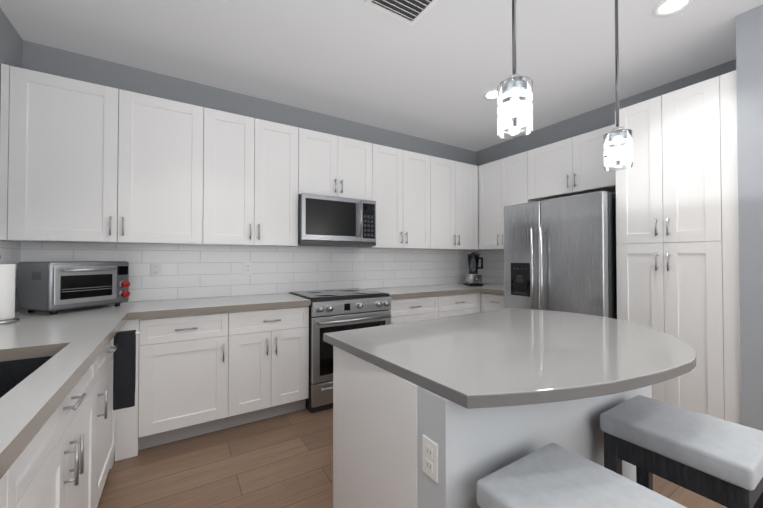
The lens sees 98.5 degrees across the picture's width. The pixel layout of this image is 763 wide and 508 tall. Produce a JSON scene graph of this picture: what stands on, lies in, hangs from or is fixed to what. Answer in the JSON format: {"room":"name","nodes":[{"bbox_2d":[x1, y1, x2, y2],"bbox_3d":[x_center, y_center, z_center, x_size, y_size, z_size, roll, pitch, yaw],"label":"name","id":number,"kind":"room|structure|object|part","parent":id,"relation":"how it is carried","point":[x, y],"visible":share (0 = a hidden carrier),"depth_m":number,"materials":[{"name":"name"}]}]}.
{"room":"kitchen","nodes":[
{"label":"kitchen","id":0,"kind":"room"},
{"bbox_2d":[0,8,22,107],"bbox_3d":[-0.994,-0.132,-0.274,0.150,2.770,5.870,0,-1,-32],"label":"wall","id":1,"kind":"structure","parent":0,"point":[11,46],"depth_m":2.09,"materials":[{"name":"grey paint"}]},
{"bbox_2d":[0,240,23,308],"bbox_3d":[-1.288,0.107,0.347,0.007,0.469,4.440,0,-1,-32],"label":"tile backsplash","id":2,"kind":"structure","parent":1,"relation":"attached to","point":[12,252],"depth_m":2.15,"materials":[{"name":"white tile"}]},
{"bbox_2d":[23,40,475,301],"bbox_3d":[-0.610,-0.079,3.511,4.903,2.770,0.150,0,-1,-32],"label":"wall","id":3,"kind":"structure","parent":0,"point":[56,61],"depth_m":2.89,"materials":[{"name":"grey paint"}]},
{"bbox_2d":[0,63,215,245],"bbox_3d":[-1.897,-0.614,2.429,1.161,1.070,0.321,0,-1,-32],"label":"upper cabinet","id":4,"kind":"object","parent":3,"relation":"attached to","point":[83,162],"depth_m":2.24,"materials":[{"name":"white wood"}]},
{"bbox_2d":[24,242,475,301],"bbox_3d":[-0.568,0.149,3.441,4.502,0.469,0.008,0,-1,-32],"label":"tile backsplash","id":5,"kind":"structure","parent":3,"relation":"attached to","point":[195,271],"depth_m":3.07,"materials":[{"name":"white tile"}]},
{"bbox_2d":[150,263,160,276],"bbox_3d":[-1.819,0.129,2.652,0.072,0.116,0.008,0,-1,-32],"label":"electrical outlet","id":6,"kind":"object","parent":5,"relation":"attached to","point":[155,270],"visible":1,"depth_m":2.65,"materials":[{"name":"white plastic"}]},
{"bbox_2d":[243,262,251,274],"bbox_3d":[-1.229,0.134,3.020,0.072,0.116,0.008,0,-1,-32],"label":"electrical outlet","id":7,"kind":"object","parent":5,"relation":"attached to","point":[247,268],"visible":1,"depth_m":3.02,"materials":[{"name":"white plastic"}]},
{"bbox_2d":[216,110,307,246],"bbox_3d":[-1.151,-0.608,2.894,0.910,1.070,0.321,0,-1,-32],"label":"upper cabinet","id":8,"kind":"object","parent":3,"relation":"attached to","point":[262,165],"depth_m":2.78,"materials":[{"name":"white wood"}]},
{"bbox_2d":[308,130,375,200],"bbox_3d":[-0.505,-0.836,3.299,0.768,0.602,0.321,0,-1,-32],"label":"upper cabinet","id":9,"kind":"object","parent":3,"relation":"attached to","point":[338,166],"depth_m":3.18,"materials":[{"name":"white wood"}]},
{"bbox_2d":[298,193,375,246],"bbox_3d":[-0.468,-0.308,3.234,0.762,0.449,0.456,0,-1,-32],"label":"microwave","id":10,"kind":"object","parent":9,"relation":"attached to","point":[323,220],"visible":1,"depth_m":3.06,"materials":[{"name":"silver metal"}]},
{"bbox_2d":[358,144,435,249],"bbox_3d":[0.150,-0.597,3.704,0.930,1.070,0.321,0,-1,-32],"label":"upper cabinet","id":11,"kind":"object","parent":3,"relation":"attached to","point":[405,180],"depth_m":3.58,"materials":[{"name":"white wood"}]},
{"bbox_2d":[436,157,479,250],"bbox_3d":[0.777,-0.591,4.095,0.861,1.070,0.321,0,-1,-32],"label":"upper cabinet","id":12,"kind":"object","parent":3,"relation":"attached to","point":[457,183],"depth_m":4.00,"materials":[{"name":"white wood"}]},
{"bbox_2d":[0,0,762,151],"bbox_3d":[1.909,-1.530,1.671,7.213,0.080,6.070,0,-1,-32],"label":"ceiling","id":13,"kind":"structure","parent":0,"point":[437,70],"depth_m":2.38,"materials":[{"name":"grey paint"}]},
{"bbox_2d":[364,0,438,25],"bbox_3d":[0.145,-1.482,1.886,0.360,0.015,0.360,0,-1,-32],"label":"ceiling vent","id":14,"kind":"object","parent":13,"relation":"in","point":[412,12],"visible":1,"depth_m":1.98,"materials":[{"name":"white metal"}]},
{"bbox_2d":[483,89,496,99],"bbox_3d":[1.035,-1.467,3.029,0.189,0.009,0.189,1,-1,-38],"label":"recessed light","id":15,"kind":"object","parent":13,"relation":"in","point":[491,94],"depth_m":3.04,"materials":[{"name":"white"}]},
{"bbox_2d":[497,0,532,138],"bbox_3d":[0.474,-0.964,1.176,0.130,1.065,0.130,0,-1,-32],"label":"pendant light","id":16,"kind":"object","parent":13,"relation":"hanging from","point":[514,112],"visible":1,"depth_m":1.14,"materials":[{"name":"white glass"}]},
{"bbox_3d":[0.474,-0.517,1.170,0.117,0.170,0.117,0,-1,-32],"label":"lamp shade","id":17,"kind":"part","parent":16,"relation":"part of","materials":[{"name":"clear glass"}]},
{"bbox_2d":[603,0,632,170],"bbox_3d":[1.169,-0.958,1.633,0.130,1.065,0.130,0,-1,-32],"label":"pendant light","id":18,"kind":"object","parent":13,"relation":"hanging from","point":[620,154],"visible":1,"depth_m":1.61,"materials":[{"name":"white glass"}]},
{"bbox_3d":[1.169,-0.510,1.627,0.117,0.170,0.117,0,-1,-32],"label":"lamp shade","id":19,"kind":"part","parent":18,"relation":"part of","materials":[{"name":"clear glass"}]},
{"bbox_2d":[653,0,693,16],"bbox_3d":[1.737,-1.482,1.959,0.189,0.009,0.189,1,-1,-38],"label":"recessed light","id":20,"kind":"object","parent":13,"relation":"in","point":[663,8],"depth_m":1.97,"materials":[{"name":"white"}]},
{"bbox_2d":[97,408,727,507],"bbox_3d":[1.909,1.310,1.632,7.213,0.060,6.070,0,-1,-32],"label":"floor","id":21,"kind":"structure","parent":0,"point":[283,461],"depth_m":1.93,"materials":[{"name":"brown wood"}]},
{"bbox_2d":[0,439,35,507],"bbox_3d":[-0.930,0.824,0.337,0.610,0.875,0.616,0,-1,-32],"label":"base cabinet","id":22,"kind":"object","parent":21,"relation":"on","point":[16,489],"depth_m":0.76,"materials":[{"name":"white wood"}]},
{"bbox_2d":[0,387,59,482],"bbox_3d":[-0.472,0.355,-0.351,0.654,0.045,2.400,0,-1,-32],"label":"countertop","id":23,"kind":"structure","parent":22,"relation":"on","point":[22,417],"depth_m":0.71,"materials":[{"name":"grey stone"}]},
{"bbox_2d":[0,335,119,484],"bbox_3d":[-1.673,0.841,1.530,0.610,0.875,0.687,0,-1,-32],"label":"base cabinet","id":24,"kind":"object","parent":21,"relation":"on","point":[88,395],"depth_m":1.25,"materials":[{"name":"white wood"}]},
{"bbox_2d":[0,301,139,362],"bbox_3d":[-1.818,0.385,1.810,0.654,0.045,1.432,0,-1,-32],"label":"countertop","id":25,"kind":"structure","parent":24,"relation":"on","point":[37,334],"depth_m":1.52,"materials":[{"name":"grey stone"}]},
{"bbox_2d":[0,255,18,324],"bbox_3d":[-2.016,0.178,1.719,0.170,0.364,0.170,0,-1,-32],"label":"paper towel holder","id":26,"kind":"object","parent":25,"relation":"on","point":[7,293],"visible":1,"depth_m":1.71,"materials":[{"name":"white paper"}]},
{"bbox_2d":[17,261,129,313],"bbox_3d":[-2.007,0.208,2.191,0.381,0.317,0.461,0,-1,18],"label":"toaster oven","id":27,"kind":"object","parent":25,"relation":"on","point":[53,287],"visible":1,"depth_m":2.03,"materials":[{"name":"silver metal"}]},
{"bbox_2d":[32,395,103,507],"bbox_3d":[-1.313,0.960,0.950,0.610,0.620,0.988,0,-1,-32],"label":"base cabinet","id":28,"kind":"object","parent":21,"relation":"on","point":[68,461],"depth_m":1.10,"materials":[{"name":"white wood"}]},
{"bbox_2d":[120,319,131,458],"bbox_3d":[-2.015,0.848,2.079,0.610,0.875,0.761,0,-1,-32],"label":"base cabinet","id":29,"kind":"object","parent":21,"relation":"on","point":[126,331],"depth_m":1.83,"materials":[{"name":"white"}]},
{"bbox_2d":[136,311,243,455],"bbox_3d":[-1.458,0.855,2.519,0.601,0.875,0.610,0,-1,-32],"label":"base cabinet","id":30,"kind":"object","parent":21,"relation":"on","point":[190,368],"depth_m":2.25,"materials":[{"name":"white wood"}]},
{"bbox_2d":[128,293,310,318],"bbox_3d":[-1.247,0.396,2.633,1.186,0.045,0.640,0,-1,-32],"label":"countertop","id":31,"kind":"structure","parent":30,"relation":"on","point":[155,309],"depth_m":2.44,"materials":[{"name":"grey stone"}]},
{"bbox_2d":[244,307,308,423],"bbox_3d":[-1.046,0.858,2.776,0.683,0.875,0.610,0,-1,-32],"label":"base cabinet","id":32,"kind":"object","parent":21,"relation":"on","point":[276,341],"depth_m":2.56,"materials":[{"name":"white wood"}]},
{"bbox_2d":[289,288,390,412],"bbox_3d":[-0.392,0.833,3.103,0.758,0.934,0.732,0,-1,-32],"label":"range","id":33,"kind":"object","parent":21,"relation":"on","point":[333,310],"visible":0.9,"depth_m":2.74,"materials":[{"name":"silver metal"}]},
{"bbox_2d":[390,295,447,323],"bbox_3d":[0.201,0.869,3.553,0.705,0.875,0.610,0,-1,-32],"label":"base cabinet","id":34,"kind":"object","parent":21,"relation":"on","point":[432,306],"depth_m":3.30,"materials":[{"name":"white wood"}]},
{"bbox_2d":[366,283,503,298],"bbox_3d":[0.708,0.413,3.850,1.880,0.045,0.640,0,-1,-32],"label":"countertop","id":35,"kind":"structure","parent":34,"relation":"on","point":[444,289],"depth_m":3.58,"materials":[{"name":"grey stone"}]},
{"bbox_2d":[464,252,482,285],"bbox_3d":[1.137,0.185,4.072,0.228,0.415,0.238,0,-1,-32],"label":"blender","id":36,"kind":"object","parent":35,"relation":"on","point":[473,278],"visible":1,"depth_m":4.02,"materials":[{"name":"black plastic"}]},
{"bbox_2d":[444,291,479,315],"bbox_3d":[0.676,0.873,3.848,0.726,0.875,0.610,0,-1,-32],"label":"base cabinet","id":37,"kind":"object","parent":21,"relation":"on","point":[454,305],"depth_m":3.62,"materials":[{"name":"white wood"}]},
{"bbox_2d":[480,291,487,311],"bbox_3d":[1.243,0.877,4.155,0.655,0.875,0.690,0,-1,-32],"label":"base cabinet","id":38,"kind":"object","parent":21,"relation":"on","point":[483,298],"depth_m":3.75,"materials":[{"name":"white wood"}]},
{"bbox_2d":[333,348,651,507],"bbox_3d":[0.596,0.865,1.731,1.503,0.832,0.856,0,-1,-32],"label":"kitchen island","id":39,"kind":"object","parent":21,"relation":"on","point":[446,412],"depth_m":1.21,"materials":[{"name":"grey paint"}]},
{"bbox_2d":[323,308,696,455],"bbox_3d":[0.740,0.429,1.690,1.762,0.040,1.216,0,-1,-32],"label":"island countertop","id":40,"kind":"structure","parent":39,"relation":"on","point":[529,380],"depth_m":1.28,"materials":[{"name":"grey stone"}]},
{"bbox_2d":[488,295,503,310],"bbox_3d":[1.516,0.872,3.760,0.610,0.875,0.422,0,-1,-32],"label":"base cabinet","id":41,"kind":"object","parent":21,"relation":"on","point":[495,302],"depth_m":3.61,"materials":[{"name":"white wood"}]},
{"bbox_2d":[480,287,503,294],"bbox_3d":[1.507,0.411,3.743,0.638,0.045,0.387,0,-1,-32],"label":"countertop","id":42,"kind":"structure","parent":41,"relation":"on","point":[487,290],"depth_m":3.66,"materials":[{"name":"grey stone"}]},
{"bbox_2d":[504,191,616,318],"bbox_3d":[1.771,0.402,3.111,0.838,1.797,0.920,0,-1,-32],"label":"refrigerator","id":43,"kind":"object","parent":21,"relation":"on","point":[560,254],"visible":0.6,"depth_m":2.80,"materials":[{"name":"silver metal"}]},
{"bbox_2d":[477,443,686,507],"bbox_3d":[0.543,0.959,0.872,0.390,0.620,0.415,0,-1,-32],"label":"stool","id":44,"kind":"object","parent":21,"relation":"on","point":[552,475],"visible":1,"depth_m":0.92,"materials":[{"name":"white fabric"}]},
{"bbox_2d":[615,70,741,424],"bbox_3d":[2.292,0.072,2.484,0.654,2.440,0.675,0,-1,-32],"label":"pantry cabinet","id":45,"kind":"object","parent":21,"relation":"on","point":[677,243],"visible":0.75,"depth_m":2.25,"materials":[{"name":"white wood"}]},
{"bbox_2d":[600,395,762,507],"bbox_3d":[1.167,0.965,1.270,0.370,0.620,0.430,0,-1,-32],"label":"stool","id":46,"kind":"object","parent":21,"relation":"on","point":[717,460],"visible":1,"depth_m":1.19,"materials":[{"name":"grey fabric"}]},
{"bbox_2d":[476,59,735,284],"bbox_3d":[2.110,-0.079,3.544,0.150,2.770,2.670,0,-1,-32],"label":"wall","id":47,"kind":"structure","parent":0,"point":[595,119],"depth_m":3.44,"materials":[{"name":"grey paint"}]},
{"bbox_2d":[480,164,483,249],"bbox_3d":[1.308,-0.587,4.376,0.322,1.070,0.402,0,-1,-32],"label":"upper cabinet","id":48,"kind":"object","parent":47,"relation":"attached to","point":[481,166],"depth_m":4.14,"materials":[{"name":"white wood"}]},
{"bbox_2d":[476,250,503,284],"bbox_3d":[1.620,0.159,4.178,0.007,0.469,1.010,0,-1,-32],"label":"tile backsplash","id":49,"kind":"structure","parent":47,"relation":"attached to","point":[492,272],"depth_m":4.39,"materials":[{"name":"white tile"}]},
{"bbox_2d":[484,148,543,249],"bbox_3d":[1.576,-0.593,3.947,0.322,1.070,0.766,0,-1,-32],"label":"upper cabinet","id":50,"kind":"object","parent":47,"relation":"attached to","point":[511,180],"depth_m":3.87,"materials":[{"name":"white wood"}]},
{"bbox_2d":[536,124,615,199],"bbox_3d":[1.992,-0.867,3.282,0.322,0.540,0.962,0,-1,-32],"label":"upper cabinet","id":51,"kind":"object","parent":47,"relation":"attached to","point":[574,165],"depth_m":3.19,"materials":[{"name":"white wood"}]},
{"bbox_2d":[735,4,762,430],"bbox_3d":[3.591,-0.089,2.794,3.150,2.770,0.170,0,-1,-32],"label":"wall","id":52,"kind":"structure","parent":0,"point":[749,53],"depth_m":1.99,"materials":[{"name":"grey paint"}]}
]}

